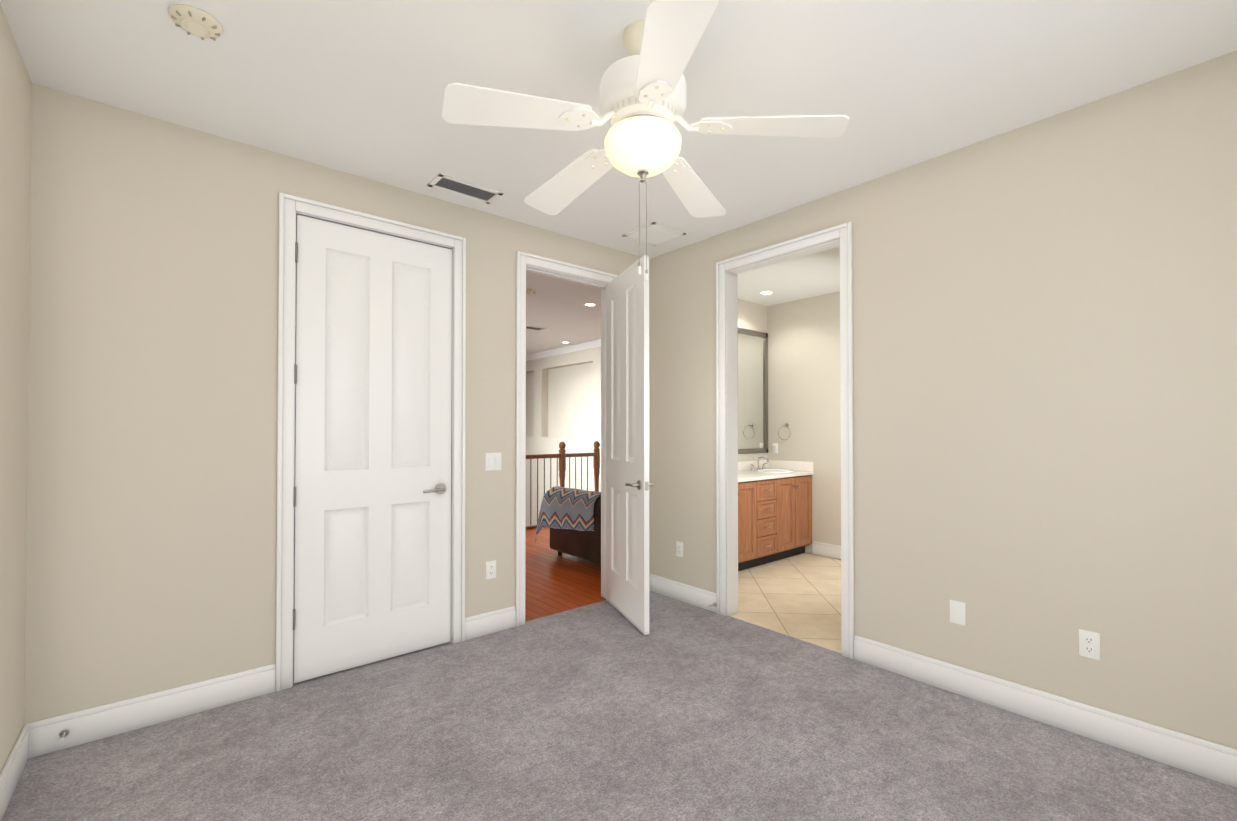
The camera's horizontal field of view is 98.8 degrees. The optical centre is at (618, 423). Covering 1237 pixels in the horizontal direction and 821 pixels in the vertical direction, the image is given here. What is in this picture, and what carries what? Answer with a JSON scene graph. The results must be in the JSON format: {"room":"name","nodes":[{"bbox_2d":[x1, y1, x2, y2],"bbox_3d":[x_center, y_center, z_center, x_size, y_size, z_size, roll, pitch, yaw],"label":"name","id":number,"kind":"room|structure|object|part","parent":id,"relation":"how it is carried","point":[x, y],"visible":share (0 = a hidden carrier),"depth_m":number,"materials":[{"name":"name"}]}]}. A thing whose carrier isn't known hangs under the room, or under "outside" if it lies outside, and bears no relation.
{"room":"empty bedroom","nodes":[
{"label":"empty bedroom","id":0,"kind":"room"},
{"bbox_2d":[0,4,31,772],"bbox_3d":[-1.220,-0.037,0.667,0.120,2.740,3.780,1,-1,-40],"label":"wall","id":1,"kind":"structure","parent":0,"point":[15,129],"depth_m":1.95,"materials":[{"name":"paint"}]},
{"bbox_2d":[0,724,28,820],"bbox_3d":[-1.207,1.264,0.743,0.015,0.140,3.660,1,-1,-40],"label":"baseboard","id":2,"kind":"structure","parent":1,"relation":"attached to","point":[14,766],"depth_m":1.94,"materials":[{"name":"white wood"}]},
{"bbox_2d":[24,83,640,723],"bbox_3d":[-1.154,-0.009,3.276,3.590,2.740,0.120,1,-1,-40],"label":"wall","id":3,"kind":"structure","parent":0,"point":[151,532],"depth_m":2.44,"materials":[{"name":"paint"}]},
{"bbox_2d":[27,606,515,758],"bbox_3d":[-1.064,1.291,3.249,3.470,0.140,0.015,1,-1,-40],"label":"baseboard","id":4,"kind":"structure","parent":3,"relation":"attached to","point":[104,721],"depth_m":2.40,"materials":[{"name":"white wood"}]},
{"bbox_2d":[58,729,68,743],"bbox_3d":[-2.269,1.281,2.166,0.028,0.028,0.082,1,-1,-40],"label":"doorstop","id":5,"kind":"object","parent":4,"relation":"attached to","point":[63,733],"visible":1,"depth_m":2.19,"materials":[{"name":"silver metal"}]},
{"bbox_2d":[276,193,465,691],"bbox_3d":[-1.396,0.121,3.070,0.885,2.475,0.120,1,-1,-40],"label":"door frame","id":6,"kind":"structure","parent":3,"relation":"attached to","point":[365,228],"depth_m":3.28,"materials":[{"name":"white wood"}]},
{"bbox_2d":[293,215,451,682],"bbox_3d":[-1.374,0.129,3.036,0.849,2.435,0.162,1,-1,-40],"label":"closet door","id":7,"kind":"structure","parent":3,"relation":"in","point":[372,480],"depth_m":2.99,"materials":[{"name":"white wood"}]},
{"bbox_2d":[486,560,495,579],"bbox_3d":[-0.830,0.953,3.456,0.070,0.115,0.008,1,-1,-40],"label":"electrical outlet","id":8,"kind":"object","parent":3,"relation":"attached to","point":[490,569],"visible":1,"depth_m":3.45,"materials":[{"name":"white plastic"}]},
{"bbox_2d":[485,453,501,470],"bbox_3d":[-0.818,0.248,3.472,0.115,0.115,0.011,1,-1,-40],"label":"double light switch","id":9,"kind":"object","parent":3,"relation":"attached to","point":[492,461],"visible":1,"depth_m":3.47,"materials":[{"name":"white plastic"}]},
{"bbox_2d":[515,251,617,626],"bbox_3d":[-0.386,0.104,3.924,0.916,2.537,0.168,1,-1,-40],"label":"door frame","id":10,"kind":"structure","parent":3,"relation":"attached to","point":[523,259],"depth_m":3.61,"materials":[{"name":"white wood"}]},
{"bbox_2d":[606,255,653,634],"bbox_3d":[0.050,0.137,3.763,0.162,2.435,0.764,0,-1,-20],"label":"hall door","id":11,"kind":"structure","parent":3,"relation":"in","point":[628,484],"depth_m":3.68,"materials":[{"name":"white wood"}]},
{"bbox_2d":[526,363,592,436],"bbox_3d":[-0.627,0.555,9.183,0.150,3.740,7.530,1,-1,-40],"label":"wall","id":12,"kind":"structure","parent":0,"point":[570,401],"depth_m":9.40,"materials":[{"name":"paint"}]},
{"bbox_2d":[525,527,605,621],"bbox_3d":[-0.482,1.396,5.774,3.720,0.008,3.030,1,-1,-40],"label":"floor","id":13,"kind":"structure","parent":0,"point":[555,583],"depth_m":4.70,"materials":[{"name":"brown wood"}]},
{"bbox_2d":[525,441,599,529],"bbox_3d":[-1.513,0.822,6.814,3.222,1.155,0.104,1,-1,-40],"label":"railing","id":14,"kind":"object","parent":13,"relation":"on","point":[562,455],"visible":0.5,"depth_m":7.40,"materials":[{"name":"brown wood"}]},
{"bbox_2d":[534,486,600,563],"bbox_3d":[0.257,0.914,5.883,2.106,0.950,1.089,1,-1,-40],"label":"sofa","id":15,"kind":"object","parent":13,"relation":"on","point":[570,518],"visible":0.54,"depth_m":5.26,"materials":[{"name":"fabric"}]},
{"bbox_2d":[0,0,1236,354],"bbox_3d":[-1.560,-1.403,5.646,6.370,0.100,12.160,1,-1,-40],"label":"ceiling","id":16,"kind":"structure","parent":0,"point":[354,86],"depth_m":2.14,"materials":[{"name":"paint"}]},
{"bbox_2d":[168,4,222,40],"bbox_3d":[-1.460,-1.376,1.833,0.148,0.037,0.148,1,-1,-40],"label":"smoke detector","id":17,"kind":"object","parent":16,"relation":"attached to","point":[195,21],"visible":1,"depth_m":1.81,"materials":[{"name":"beige plastic"}]},
{"bbox_2d":[427,173,502,203],"bbox_3d":[-0.898,-1.377,3.121,0.390,0.011,0.190,1,-1,-40],"label":"ceiling vent","id":18,"kind":"object","parent":16,"relation":"in","point":[452,185],"visible":1,"depth_m":3.11,"materials":[{"name":"white plastic"}]},
{"bbox_2d":[526,288,535,294],"bbox_3d":[-0.910,-1.338,5.396,0.148,0.037,0.148,1,-1,-40],"label":"smoke detector","id":19,"kind":"object","parent":16,"relation":"attached to","point":[530,291],"visible":0.77,"depth_m":5.36,"materials":[{"name":"beige plastic"}]},
{"bbox_2d":[526,325,545,330],"bbox_3d":[-1.212,-1.331,7.379,0.360,0.011,0.200,1,-1,-40],"label":"ceiling vent","id":20,"kind":"object","parent":16,"relation":"in","point":[534,328],"visible":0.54,"depth_m":7.40,"materials":[{"name":"white plastic"}]},
{"bbox_2d":[584,303,596,306],"bbox_3d":[-0.319,-1.347,6.013,0.150,0.004,0.150,1,-1,-40],"label":"recessed light","id":21,"kind":"object","parent":16,"relation":"in","point":[590,304],"visible":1,"depth_m":6.00,"materials":[{"name":"white plastic"}]},
{"bbox_2d":[442,0,848,281],"bbox_3d":[0.056,-0.950,1.925,1.330,0.887,1.278,1,-1,-40],"label":"ceiling fan","id":22,"kind":"object","parent":16,"relation":"hanging from","point":[642,97],"visible":1,"depth_m":1.78,"materials":[{"name":"white"}]},
{"bbox_3d":[0.087,-0.971,1.896,0.276,0.142,0.276,1,-1,-40],"label":"lamp shade","id":23,"kind":"part","parent":22,"relation":"part of","materials":[{"name":"white glass"}]},
{"bbox_2d":[622,222,685,245],"bbox_3d":[0.258,-1.369,3.843,0.330,0.013,0.330,1,-1,-40],"label":"ceiling vent","id":24,"kind":"object","parent":16,"relation":"in","point":[657,234],"visible":1,"depth_m":3.83,"materials":[{"name":"white plastic"}]},
{"bbox_2d":[759,291,773,294],"bbox_3d":[1.531,-1.352,5.482,0.150,0.004,0.150,1,-1,-40],"label":"recessed light","id":25,"kind":"object","parent":16,"relation":"in","point":[766,292],"visible":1,"depth_m":5.48,"materials":[{"name":"white plastic"}]},
{"bbox_2d":[2,591,1236,820],"bbox_3d":[0.100,1.351,1.788,3.602,0.012,3.810,1,-1,-40],"label":"floor carpet","id":26,"kind":"object","parent":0,"point":[608,711],"visible":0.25,"depth_m":2.20,"materials":[{"name":"grey carpet"}]},
{"bbox_2d":[526,291,840,553],"bbox_3d":[0.256,0.541,7.907,0.150,3.740,10.620,1,-1,-40],"label":"wall","id":27,"kind":"structure","parent":0,"point":[804,369],"depth_m":5.82,"materials":[{"name":"paint"}]},
{"bbox_2d":[526,339,600,360],"bbox_3d":[-0.831,-1.267,9.030,0.085,0.100,7.530,1,-1,-40],"label":"crown molding","id":28,"kind":"structure","parent":27,"relation":"attached to","point":[570,349],"depth_m":9.12,"materials":[{"name":"white wood"}]},
{"bbox_2d":[772,443,777,453],"bbox_3d":[1.771,0.280,5.995,0.008,0.115,0.070,1,-1,-40],"label":"outlet","id":29,"kind":"object","parent":27,"relation":"attached to","point":[775,448],"visible":1,"depth_m":5.99,"materials":[{"name":"white plastic"}]},
{"bbox_2d":[778,423,790,439],"bbox_3d":[1.846,0.088,5.864,0.063,0.190,0.158,1,-1,-40],"label":"ring","id":30,"kind":"object","parent":27,"relation":"attached to","point":[786,425],"visible":1,"depth_m":5.86,"materials":[{"name":"silver metal"}]},
{"bbox_2d":[770,461,813,472],"bbox_3d":[1.891,0.458,5.837,0.020,0.100,0.547,1,-1,-40],"label":"backsplash","id":31,"kind":"structure","parent":27,"relation":"attached to","point":[773,464],"depth_m":5.81,"materials":[{"name":"white stone"}]},
{"bbox_2d":[812,541,840,559],"bbox_3d":[2.803,1.307,4.758,0.015,0.140,2.295,1,-1,-40],"label":"baseboard","id":32,"kind":"structure","parent":27,"relation":"attached to","point":[826,550],"depth_m":5.51,"materials":[{"name":"white wood"}]},
{"bbox_2d":[737,299,767,460],"bbox_3d":[0.877,0.015,5.451,2.320,2.740,0.120,1,-1,-40],"label":"wall","id":33,"kind":"structure","parent":0,"point":[752,316],"depth_m":5.90,"materials":[{"name":"paint"}]},
{"bbox_2d":[738,328,767,453],"bbox_3d":[1.442,-0.351,5.832,0.670,1.360,0.030,1,-1,-40],"label":"bathroom mirror","id":34,"kind":"object","parent":33,"relation":"attached to","point":[752,391],"visible":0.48,"depth_m":5.87,"materials":[{"name":"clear mirror"}]},
{"bbox_2d":[738,461,769,468],"bbox_3d":[1.083,0.455,5.525,1.656,0.100,0.020,1,-1,-40],"label":"backsplash","id":35,"kind":"structure","parent":33,"relation":"attached to","point":[741,464],"depth_m":5.81,"materials":[{"name":"white stone"}]},
{"bbox_2d":[729,553,841,653],"bbox_3d":[1.794,1.380,4.268,2.188,0.008,2.850,1,-1,-40],"label":"floor","id":36,"kind":"structure","parent":0,"point":[798,596],"depth_m":4.17,"materials":[{"name":"beige tile"}]},
{"bbox_2d":[738,473,813,570],"bbox_3d":[1.268,0.960,5.309,1.646,0.845,0.580,1,-1,-40],"label":"bathroom vanity","id":37,"kind":"object","parent":36,"relation":"on","point":[774,510],"depth_m":5.20,"materials":[{"name":"brown wood"}]},
{"bbox_2d":[738,469,809,480],"bbox_3d":[1.261,0.513,5.314,1.656,0.049,0.572,1,-1,-40],"label":"countertop","id":38,"kind":"structure","parent":37,"relation":"on","point":[743,474],"depth_m":5.38,"materials":[{"name":"white stone"}]},
{"bbox_2d":[649,50,1236,748],"bbox_3d":[1.409,-0.011,3.119,0.120,2.740,4.130,1,-1,-40],"label":"wall","id":39,"kind":"structure","parent":0,"point":[1045,386],"depth_m":2.41,"materials":[{"name":"paint"}]},
{"bbox_2d":[676,541,682,556],"bbox_3d":[0.474,0.975,4.114,0.008,0.115,0.070,1,-1,-40],"label":"outlet","id":40,"kind":"object","parent":39,"relation":"attached to","point":[679,549],"visible":1,"depth_m":4.11,"materials":[{"name":"white plastic"}]},
{"bbox_2d":[716,222,853,659],"bbox_3d":[1.089,0.099,3.495,0.168,2.537,0.996,1,-1,-40],"label":"door frame","id":41,"kind":"structure","parent":39,"relation":"attached to","point":[843,232],"depth_m":3.74,"materials":[{"name":"white wood"}]},
{"bbox_2d":[649,573,1236,787],"bbox_3d":[1.431,1.288,2.973,0.015,0.140,3.660,1,-1,-40],"label":"baseboard","id":42,"kind":"structure","parent":39,"relation":"attached to","point":[1198,756],"depth_m":2.38,"materials":[{"name":"white wood"}]},
{"bbox_2d":[950,600,965,625],"bbox_3d":[1.702,0.950,2.662,0.007,0.115,0.070,1,-1,-40],"label":"electrical outlet","id":43,"kind":"object","parent":39,"relation":"attached to","point":[957,612],"visible":1,"depth_m":2.66,"materials":[{"name":"white plastic"}]},
{"bbox_2d":[1079,629,1099,659],"bbox_3d":[2.025,0.951,2.280,0.008,0.115,0.070,1,-1,-40],"label":"electrical outlet","id":44,"kind":"object","parent":39,"relation":"attached to","point":[1089,644],"visible":1,"depth_m":2.28,"materials":[{"name":"white plastic"}]}
]}

